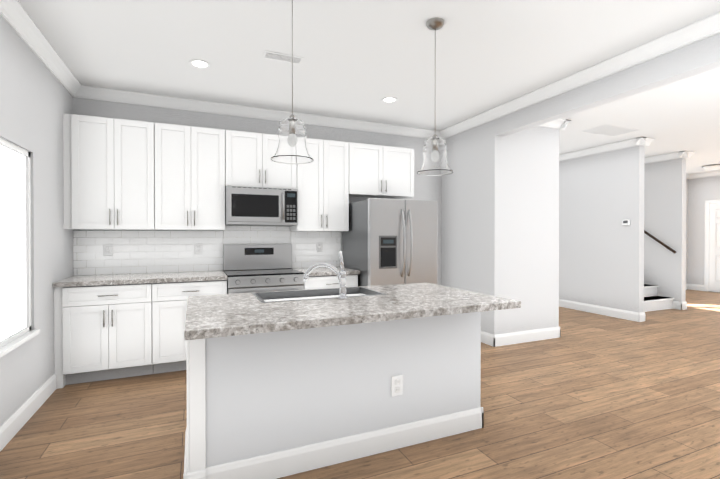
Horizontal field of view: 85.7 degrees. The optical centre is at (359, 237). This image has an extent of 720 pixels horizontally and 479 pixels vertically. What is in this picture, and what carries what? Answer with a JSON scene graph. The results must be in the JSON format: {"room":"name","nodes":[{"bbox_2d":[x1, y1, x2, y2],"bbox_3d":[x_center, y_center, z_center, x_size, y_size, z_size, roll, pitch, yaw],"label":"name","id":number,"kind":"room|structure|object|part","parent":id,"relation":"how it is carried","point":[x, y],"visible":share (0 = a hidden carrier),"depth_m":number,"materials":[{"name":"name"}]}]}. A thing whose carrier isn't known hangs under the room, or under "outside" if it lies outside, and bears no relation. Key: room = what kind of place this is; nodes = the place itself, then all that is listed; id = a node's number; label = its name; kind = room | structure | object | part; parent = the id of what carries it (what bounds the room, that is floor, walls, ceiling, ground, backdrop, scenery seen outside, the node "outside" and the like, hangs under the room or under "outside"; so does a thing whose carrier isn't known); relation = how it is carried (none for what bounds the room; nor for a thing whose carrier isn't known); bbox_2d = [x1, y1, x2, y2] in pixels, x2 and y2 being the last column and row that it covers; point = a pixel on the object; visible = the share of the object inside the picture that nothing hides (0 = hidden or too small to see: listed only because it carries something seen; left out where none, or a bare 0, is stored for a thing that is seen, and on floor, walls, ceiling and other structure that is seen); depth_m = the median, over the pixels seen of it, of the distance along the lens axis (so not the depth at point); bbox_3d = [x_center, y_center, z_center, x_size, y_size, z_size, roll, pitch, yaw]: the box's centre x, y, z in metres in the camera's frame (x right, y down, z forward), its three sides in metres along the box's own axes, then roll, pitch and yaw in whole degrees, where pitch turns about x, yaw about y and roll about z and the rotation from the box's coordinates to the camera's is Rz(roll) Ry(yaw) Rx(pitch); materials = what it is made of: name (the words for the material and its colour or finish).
{"room":"kitchen","nodes":[
{"label":"kitchen","id":0,"kind":"room"},
{"bbox_2d":[0,15,72,425],"bbox_3d":[-1.472,-0.080,0.470,0.140,2.780,7.565,0,0,-23],"label":"wall","id":1,"kind":"structure","parent":0,"point":[36,100],"depth_m":2.97,"materials":[{"name":"grey paint"}]},
{"bbox_2d":[0,137,39,357],"bbox_3d":[-2.021,0.051,1.908,0.066,1.358,2.200,0,0,-23],"label":"window","id":2,"kind":"structure","parent":1,"relation":"in","point":[16,331],"depth_m":2.67,"materials":[{"name":"white"}]},
{"bbox_2d":[0,373,55,450],"bbox_3d":[-1.255,1.244,0.171,0.015,0.136,6.830,0,0,-23],"label":"baseboard","id":3,"kind":"structure","parent":1,"relation":"attached to","point":[15,422],"depth_m":2.71,"materials":[{"name":"white wood"}]},
{"bbox_2d":[0,0,83,97],"bbox_3d":[-1.338,-1.419,0.443,0.092,0.100,7.425,0,0,-23],"label":"crown molding","id":4,"kind":"structure","parent":1,"relation":"attached to","point":[18,19],"depth_m":2.87,"materials":[{"name":"white wood"}]},
{"bbox_2d":[73,97,440,284],"bbox_3d":[-0.380,-0.107,4.978,5.420,2.780,0.140,0,0,-23],"label":"wall","id":5,"kind":"structure","parent":0,"point":[427,187],"depth_m":4.56,"materials":[{"name":"grey paint"}]},
{"bbox_2d":[63,114,154,229],"bbox_3d":[-2.432,-0.611,3.822,0.740,1.058,0.356,0,0,-23],"label":"upper cabinet","id":6,"kind":"object","parent":5,"relation":"attached to","point":[109,172],"visible":1,"depth_m":3.68,"materials":[{"name":"white wood"}]},
{"bbox_2d":[154,123,224,229],"bbox_3d":[-1.786,-0.613,4.099,0.664,1.058,0.356,0,0,-23],"label":"upper cabinet","id":7,"kind":"object","parent":5,"relation":"attached to","point":[189,177],"visible":1,"depth_m":3.96,"materials":[{"name":"white wood"}]},
{"bbox_2d":[73,226,340,275],"bbox_3d":[-1.542,0.146,4.396,2.820,0.560,0.009,0,0,-23],"label":"tile backsplash","id":8,"kind":"structure","parent":5,"relation":"attached to","point":[133,252],"depth_m":4.21,"materials":[{"name":"white tile"}]},
{"bbox_2d":[104,244,111,255],"bbox_3d":[-2.565,0.124,3.947,0.075,0.115,0.009,0,0,-23],"label":"outlet","id":9,"kind":"object","parent":8,"relation":"attached to","point":[107,249],"visible":1,"depth_m":3.94,"materials":[{"name":"white plastic"}]},
{"bbox_2d":[195,244,201,253],"bbox_3d":[-1.784,0.122,4.282,0.075,0.115,0.009,0,0,-23],"label":"outlet","id":10,"kind":"object","parent":8,"relation":"attached to","point":[198,248],"visible":1,"depth_m":4.28,"materials":[{"name":"white plastic"}]},
{"bbox_2d":[317,243,322,251],"bbox_3d":[-0.501,0.119,4.831,0.075,0.115,0.009,0,0,-23],"label":"outlet","id":11,"kind":"object","parent":8,"relation":"attached to","point":[319,247],"visible":1,"depth_m":4.83,"materials":[{"name":"white plastic"}]},
{"bbox_2d":[225,130,296,188],"bbox_3d":[-1.126,-0.848,4.381,0.769,0.590,0.356,0,0,-23],"label":"upper cabinet","id":12,"kind":"object","parent":5,"relation":"attached to","point":[248,160],"visible":0.73,"depth_m":4.22,"materials":[{"name":"white wood"}]},
{"bbox_2d":[225,185,297,225],"bbox_3d":[-1.105,-0.344,4.332,0.762,0.411,0.440,0,0,-23],"label":"microwave","id":13,"kind":"object","parent":12,"relation":"attached to","point":[256,206],"visible":1,"depth_m":4.17,"materials":[{"name":"silver metal"}]},
{"bbox_2d":[84,86,439,137],"bbox_3d":[-0.812,-1.445,4.658,4.140,0.100,0.092,0,0,-23],"label":"crown molding","id":14,"kind":"structure","parent":5,"relation":"attached to","point":[94,93],"depth_m":4.42,"materials":[{"name":"white wood"}]},
{"bbox_2d":[291,138,348,230],"bbox_3d":[-0.480,-0.612,4.659,0.634,1.066,0.356,0,0,-23],"label":"upper cabinet","id":15,"kind":"object","parent":5,"relation":"attached to","point":[323,188],"visible":0.96,"depth_m":4.53,"materials":[{"name":"white wood"}]},
{"bbox_2d":[349,142,413,198],"bbox_3d":[0.230,-0.837,4.962,0.909,0.620,0.356,0,0,-23],"label":"upper cabinet","id":16,"kind":"object","parent":5,"relation":"attached to","point":[377,171],"visible":0.98,"depth_m":4.83,"materials":[{"name":"white wood"}]},
{"bbox_2d":[0,289,719,478],"bbox_3d":[4.036,1.334,3.240,12.760,0.080,8.900,0,0,-23],"label":"floor","id":17,"kind":"structure","parent":0,"point":[587,395],"depth_m":2.77,"materials":[{"name":"brown wood"}]},
{"bbox_2d":[54,283,152,388],"bbox_3d":[-2.375,0.854,3.701,0.738,0.874,0.640,0,0,-23],"label":"base cabinet","id":18,"kind":"object","parent":17,"relation":"on","point":[102,332],"visible":0.94,"depth_m":3.44,"materials":[{"name":"white wood"}]},
{"bbox_2d":[52,271,226,286],"bbox_3d":[-2.073,0.396,3.832,1.399,0.040,0.633,0,0,-23],"label":"countertop","id":19,"kind":"structure","parent":18,"relation":"on","point":[107,279],"depth_m":3.67,"materials":[{"name":"stone"}]},
{"bbox_2d":[152,280,226,373],"bbox_3d":[-1.732,0.852,3.977,0.660,0.874,0.640,0,0,-23],"label":"base cabinet","id":20,"kind":"object","parent":17,"relation":"on","point":[169,303],"visible":0.48,"depth_m":3.66,"materials":[{"name":"white wood"}]},
{"bbox_2d":[224,244,303,293],"bbox_3d":[-1.053,0.683,4.218,0.768,1.210,0.674,0,0,-23],"label":"range","id":21,"kind":"object","parent":17,"relation":"on","point":[249,268],"visible":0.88,"depth_m":4.33,"materials":[{"name":"silver metal"}]},
{"bbox_2d":[303,274,357,289],"bbox_3d":[-0.423,0.849,4.538,0.627,0.874,0.640,0,0,-23],"label":"base cabinet","id":22,"kind":"object","parent":17,"relation":"on","point":[321,282],"visible":0.21,"depth_m":4.25,"materials":[{"name":"white wood"}]},
{"bbox_2d":[292,267,359,275],"bbox_3d":[-0.418,0.391,4.541,0.641,0.040,0.633,0,0,-23],"label":"countertop","id":23,"kind":"structure","parent":22,"relation":"on","point":[321,271],"depth_m":4.35,"materials":[{"name":"stone"}]},
{"bbox_2d":[183,309,483,478],"bbox_3d":[-0.137,0.862,2.569,1.867,0.873,0.656,0,0,-23],"label":"kitchen island","id":24,"kind":"object","parent":17,"relation":"on","point":[280,384],"depth_m":2.21,"materials":[{"name":"white paint"}]},
{"bbox_2d":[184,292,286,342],"bbox_3d":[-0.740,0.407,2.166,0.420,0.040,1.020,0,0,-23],"label":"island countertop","id":25,"kind":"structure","parent":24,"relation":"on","point":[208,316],"depth_m":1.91,"materials":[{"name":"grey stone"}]},
{"bbox_2d":[267,295,430,330],"bbox_3d":[-0.090,0.406,2.199,0.808,0.040,0.570,0,0,-23],"label":"island countertop","id":26,"kind":"structure","parent":24,"relation":"on","point":[299,314],"depth_m":2.07,"materials":[{"name":"grey stone"}]},
{"bbox_2d":[255,287,382,302],"bbox_3d":[-0.282,0.512,2.646,0.798,0.263,0.398,0,0,-23],"label":"sink","id":27,"kind":"object","parent":26,"relation":"in","point":[325,293],"depth_m":2.78,"materials":[{"name":"silver metal"}]},
{"bbox_2d":[391,375,402,396],"bbox_3d":[0.230,0.914,2.394,0.080,0.125,0.009,0,0,-23],"label":"outlet","id":28,"kind":"object","parent":24,"relation":"attached to","point":[396,380],"depth_m":2.39,"materials":[{"name":"white plastic"}]},
{"bbox_2d":[371,283,520,318],"bbox_3d":[0.483,0.403,2.690,0.640,0.040,1.020,0,0,-23],"label":"island countertop","id":29,"kind":"structure","parent":24,"relation":"on","point":[442,300],"depth_m":2.45,"materials":[{"name":"grey stone"}]},
{"bbox_2d":[343,198,437,285],"bbox_3d":[0.352,0.427,4.675,0.865,1.715,0.919,0,0,-23],"label":"fridge","id":30,"kind":"object","parent":17,"relation":"on","point":[389,241],"visible":0.6,"depth_m":4.32,"materials":[{"name":"silver metal"}]},
{"bbox_2d":[492,327,560,346],"bbox_3d":[2.078,1.216,4.785,1.090,0.136,0.015,0,0,-23],"label":"baseboard","id":31,"kind":"structure","parent":17,"relation":"on","point":[554,332],"depth_m":4.76,"materials":[{"name":"white wood"}]},
{"bbox_2d":[644,284,673,311],"bbox_3d":[4.643,0.794,7.251,1.578,0.950,1.340,0,0,-23],"label":"flight","id":32,"kind":"object","parent":17,"relation":"on","point":[653,301],"visible":0.23,"depth_m":6.90,"materials":[{"name":"white wood"}]},
{"bbox_2d":[18,0,719,173],"bbox_3d":[4.036,-1.536,3.222,12.760,0.100,8.900,0,0,-23],"label":"ceiling","id":33,"kind":"structure","parent":0,"point":[362,59],"depth_m":3.15,"materials":[{"name":"white paint"}]},
{"bbox_2d":[189,60,210,68],"bbox_3d":[-1.370,-1.485,3.320,0.170,0.004,0.170,0,0,-23],"label":"recessed light","id":34,"kind":"object","parent":33,"relation":"in","point":[201,64],"visible":1,"depth_m":3.33,"materials":[{"name":"white"}]},
{"bbox_2d":[262,51,303,64],"bbox_3d":[-0.633,-1.482,3.201,0.320,0.008,0.140,0,0,-23],"label":"ceiling vent","id":35,"kind":"object","parent":33,"relation":"in","point":[275,56],"visible":1,"depth_m":3.19,"materials":[{"name":"white metal"}]},
{"bbox_2d":[271,0,313,163],"bbox_3d":[-0.397,-0.967,2.272,0.251,1.025,0.251,0,0,-23],"label":"pendant light","id":36,"kind":"object","parent":33,"relation":"hanging from","point":[292,147],"visible":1,"depth_m":2.21,"materials":[{"name":"clear glass"}]},
{"bbox_3d":[-0.397,-1.006,2.272,0.128,0.949,0.128,0,0,-23],"label":"cord","id":37,"kind":"part","parent":36,"relation":"part of","materials":[{"name":"silver metal"}]},
{"bbox_2d":[382,97,397,102],"bbox_3d":[0.321,-1.490,4.198,0.170,0.004,0.170,0,0,-23],"label":"recessed light","id":38,"kind":"object","parent":33,"relation":"in","point":[389,99],"visible":1,"depth_m":4.18,"materials":[{"name":"white"}]},
{"bbox_2d":[417,17,452,175],"bbox_3d":[0.518,-0.965,2.675,0.251,1.035,0.251,0,0,-23],"label":"pendant light","id":39,"kind":"object","parent":33,"relation":"hanging from","point":[435,152],"visible":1,"depth_m":2.62,"materials":[{"name":"clear glass"}]},
{"bbox_3d":[0.518,-1.003,2.675,0.128,0.959,0.128,0,0,-23],"label":"cord","id":40,"kind":"part","parent":39,"relation":"part of","materials":[{"name":"silver metal"}]},
{"bbox_2d":[538,118,563,128],"bbox_3d":[2.190,-1.446,4.775,0.810,0.100,0.092,0,0,-23],"label":"crown molding","id":41,"kind":"structure","parent":33,"relation":"attached to","point":[558,123],"depth_m":4.90,"materials":[{"name":"white wood"}]},
{"bbox_2d":[580,124,638,136],"bbox_3d":[3.502,-1.496,5.431,0.700,0.008,0.380,0,0,-23],"label":"ceiling vent","id":42,"kind":"object","parent":33,"relation":"in","point":[609,130],"visible":1,"depth_m":5.40,"materials":[{"name":"white metal"}]},
{"bbox_2d":[702,164,719,170],"bbox_3d":[7.406,-1.466,8.127,0.360,0.100,0.360,0,0,-23],"label":"light","id":43,"kind":"object","parent":33,"relation":"attached to","point":[711,167],"visible":1,"depth_m":8.05,"materials":[{"name":"white"}]},
{"bbox_2d":[441,119,558,334],"bbox_3d":[1.863,-0.109,5.278,1.060,2.780,1.074,0,0,-23],"label":"wall block","id":44,"kind":"object","parent":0,"point":[499,216],"visible":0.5,"depth_m":4.82,"materials":[{"name":"grey paint"}]},
{"bbox_2d":[481,331,491,345],"bbox_3d":[1.368,1.214,5.079,0.015,0.136,1.065,0,0,-23],"label":"baseboard","id":45,"kind":"structure","parent":44,"relation":"attached to","point":[486,338],"depth_m":4.68,"materials":[{"name":"white wood"}]},
{"bbox_2d":[560,119,570,129],"bbox_3d":[2.411,-1.450,5.454,0.092,0.100,1.167,0,0,-23],"label":"crown molding","id":46,"kind":"structure","parent":44,"relation":"attached to","point":[566,121],"depth_m":4.91,"materials":[{"name":"white wood"}]},
{"bbox_2d":[559,145,644,312],"bbox_3d":[3.939,-0.118,6.731,0.120,2.780,1.790,0,0,-23],"label":"wall","id":47,"kind":"structure","parent":0,"point":[601,246],"depth_m":6.40,"materials":[{"name":"grey paint"}]},
{"bbox_2d":[559,299,640,321],"bbox_3d":[3.879,1.204,6.705,0.015,0.136,1.805,0,0,-23],"label":"baseboard","id":48,"kind":"structure","parent":47,"relation":"attached to","point":[628,315],"depth_m":6.42,"materials":[{"name":"white wood"}]},
{"bbox_2d":[559,137,647,160],"bbox_3d":[3.864,-1.457,6.641,0.102,0.100,1.882,0,0,-23],"label":"crown molding","id":49,"kind":"structure","parent":47,"relation":"attached to","point":[640,140],"depth_m":6.31,"materials":[{"name":"white wood"}]},
{"bbox_2d":[622,219,629,224],"bbox_3d":[4.150,-0.239,6.054,0.024,0.090,0.120,0,0,-23],"label":"thermostat","id":50,"kind":"object","parent":47,"relation":"attached to","point":[626,222],"visible":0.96,"depth_m":6.04,"materials":[{"name":"white plastic"}]},
{"bbox_2d":[495,33,719,135],"bbox_3d":[2.444,-1.338,2.731,0.125,0.290,4.049,0,0,-23],"label":"header beam","id":51,"kind":"structure","parent":0,"point":[695,58],"depth_m":3.22,"materials":[{"name":"grey paint"}]},
{"bbox_2d":[440,12,719,138],"bbox_3d":[2.132,-1.436,3.181,0.092,0.100,5.125,0,0,-23],"label":"crown molding","id":52,"kind":"structure","parent":51,"relation":"attached to","point":[706,27],"depth_m":3.30,"materials":[{"name":"white wood"}]},
{"bbox_2d":[644,158,685,301],"bbox_3d":[5.440,-0.123,7.543,0.120,2.780,1.480,0,0,-23],"label":"wall","id":53,"kind":"structure","parent":0,"point":[665,210],"depth_m":7.06,"materials":[{"name":"grey paint"}]},
{"bbox_2d":[644,230,675,252],"bbox_3d":[5.378,-0.174,7.426,0.089,0.903,1.213,0,0,-23],"label":"stair handrail","id":54,"kind":"object","parent":53,"relation":"attached to","point":[660,242],"visible":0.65,"depth_m":7.09,"materials":[{"name":"brown wood"}]},
{"bbox_2d":[644,151,691,163],"bbox_3d":[5.370,-1.462,7.455,0.112,0.100,1.572,0,0,-23],"label":"crown molding","id":55,"kind":"structure","parent":53,"relation":"attached to","point":[682,154],"depth_m":6.98,"materials":[{"name":"white wood"}]},
{"bbox_2d":[673,301,683,309],"bbox_3d":[5.390,1.199,7.522,0.035,0.136,1.495,0,0,-23],"label":"baseboard","id":56,"kind":"structure","parent":53,"relation":"attached to","point":[676,305],"depth_m":6.88,"materials":[{"name":"white wood"}]},
{"bbox_2d":[686,179,687,283],"bbox_3d":[4.928,-0.127,8.205,6.880,2.780,0.140,0,0,-23],"label":"wall","id":57,"kind":"structure","parent":0,"point":[686,231],"depth_m":9.40,"materials":[{"name":"grey paint"}]},
{"bbox_2d":[686,174,691,178],"bbox_3d":[6.568,-1.470,8.774,2.930,0.100,0.092,0,0,-23],"label":"crown molding","id":58,"kind":"structure","parent":57,"relation":"attached to","point":[688,176],"depth_m":9.35,"materials":[{"name":"white wood"}]},
{"bbox_2d":[688,176,719,292],"bbox_3d":[9.661,-0.112,5.719,0.140,2.780,8.440,0,0,-23],"label":"wall","id":59,"kind":"structure","parent":0,"point":[701,190],"depth_m":9.25,"materials":[{"name":"grey paint"}]},
{"bbox_2d":[688,284,703,290],"bbox_3d":[8.056,1.189,9.271,0.015,0.136,0.340,0,0,-23],"label":"baseboard","id":60,"kind":"structure","parent":59,"relation":"attached to","point":[690,286],"depth_m":9.29,"materials":[{"name":"white wood"}]},
{"bbox_2d":[692,171,719,178],"bbox_3d":[9.582,-1.451,5.600,0.092,0.100,8.300,0,0,-23],"label":"crown molding","id":61,"kind":"structure","parent":59,"relation":"attached to","point":[699,175],"depth_m":9.08,"materials":[{"name":"white wood"}]},
{"bbox_2d":[704,199,719,291],"bbox_3d":[8.328,0.193,8.628,0.018,2.135,1.085,0,0,-23],"label":"door frame","id":62,"kind":"structure","parent":59,"relation":"attached to","point":[706,268],"depth_m":9.07,"materials":[{"name":"white wood"}]},
{"bbox_2d":[709,203,719,291],"bbox_3d":[8.290,0.231,8.612,0.092,2.036,0.911,0,0,-23],"label":"front door","id":63,"kind":"structure","parent":59,"relation":"in","point":[714,247],"depth_m":8.95,"materials":[{"name":"white wood"}]}
]}

